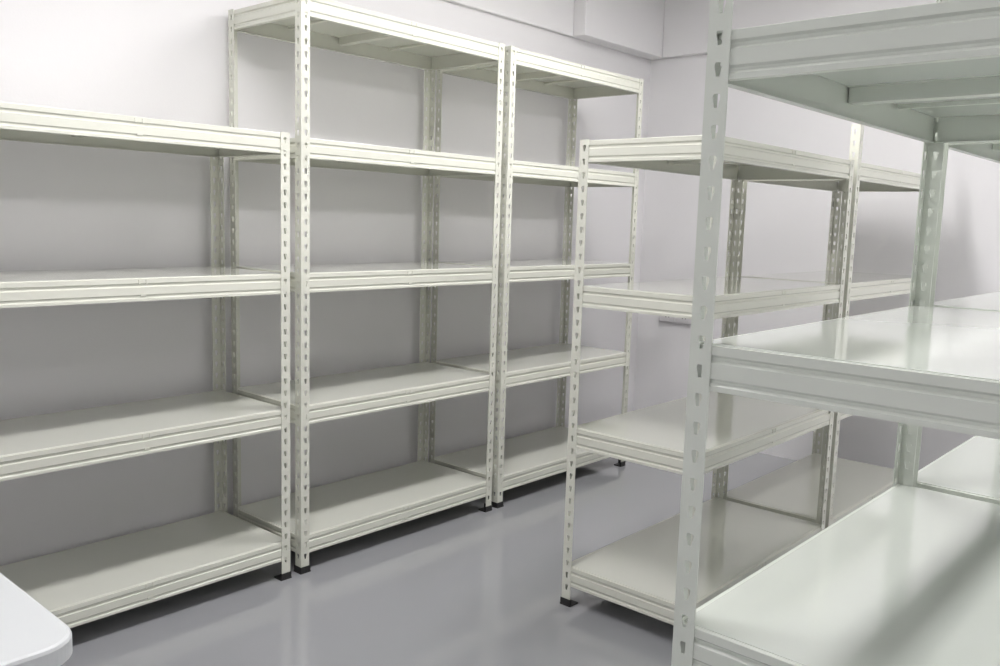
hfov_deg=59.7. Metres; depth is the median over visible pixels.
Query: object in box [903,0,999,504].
metal shelving unit
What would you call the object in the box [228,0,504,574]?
metal shelving unit
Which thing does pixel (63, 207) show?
wall
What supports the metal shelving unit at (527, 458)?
on the floor
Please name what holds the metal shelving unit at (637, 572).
on the floor
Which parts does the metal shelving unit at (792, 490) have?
post, post, post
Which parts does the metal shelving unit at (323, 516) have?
post, post, post, post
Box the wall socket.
[659,316,690,324]
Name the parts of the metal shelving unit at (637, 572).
post, post, post, post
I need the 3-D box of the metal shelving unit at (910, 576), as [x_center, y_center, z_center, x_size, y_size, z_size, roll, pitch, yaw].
[0.935,0.134,1.776,0.568,2.334,1.222,8,10,41]
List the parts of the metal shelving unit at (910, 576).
post, post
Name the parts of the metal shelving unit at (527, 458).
post, post, post, post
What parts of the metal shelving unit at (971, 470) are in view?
post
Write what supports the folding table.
on the floor
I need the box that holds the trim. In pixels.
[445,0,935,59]
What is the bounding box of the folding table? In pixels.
[0,573,72,665]
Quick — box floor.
[61,453,796,665]
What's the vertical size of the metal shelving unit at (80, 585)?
1.812 m
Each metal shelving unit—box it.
[0,102,291,627]
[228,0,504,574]
[429,46,643,507]
[560,133,854,624]
[671,0,999,665]
[719,124,938,528]
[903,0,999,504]
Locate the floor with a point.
(463, 584)
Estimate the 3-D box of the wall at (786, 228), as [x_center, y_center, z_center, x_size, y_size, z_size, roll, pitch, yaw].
[3.265,-0.537,4.428,5.890,3.120,0.100,8,10,41]
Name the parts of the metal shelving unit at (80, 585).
post, post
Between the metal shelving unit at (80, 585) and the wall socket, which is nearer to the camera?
the metal shelving unit at (80, 585)
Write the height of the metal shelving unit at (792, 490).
1.960 m
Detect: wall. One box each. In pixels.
[0,0,650,565]
[633,54,999,470]

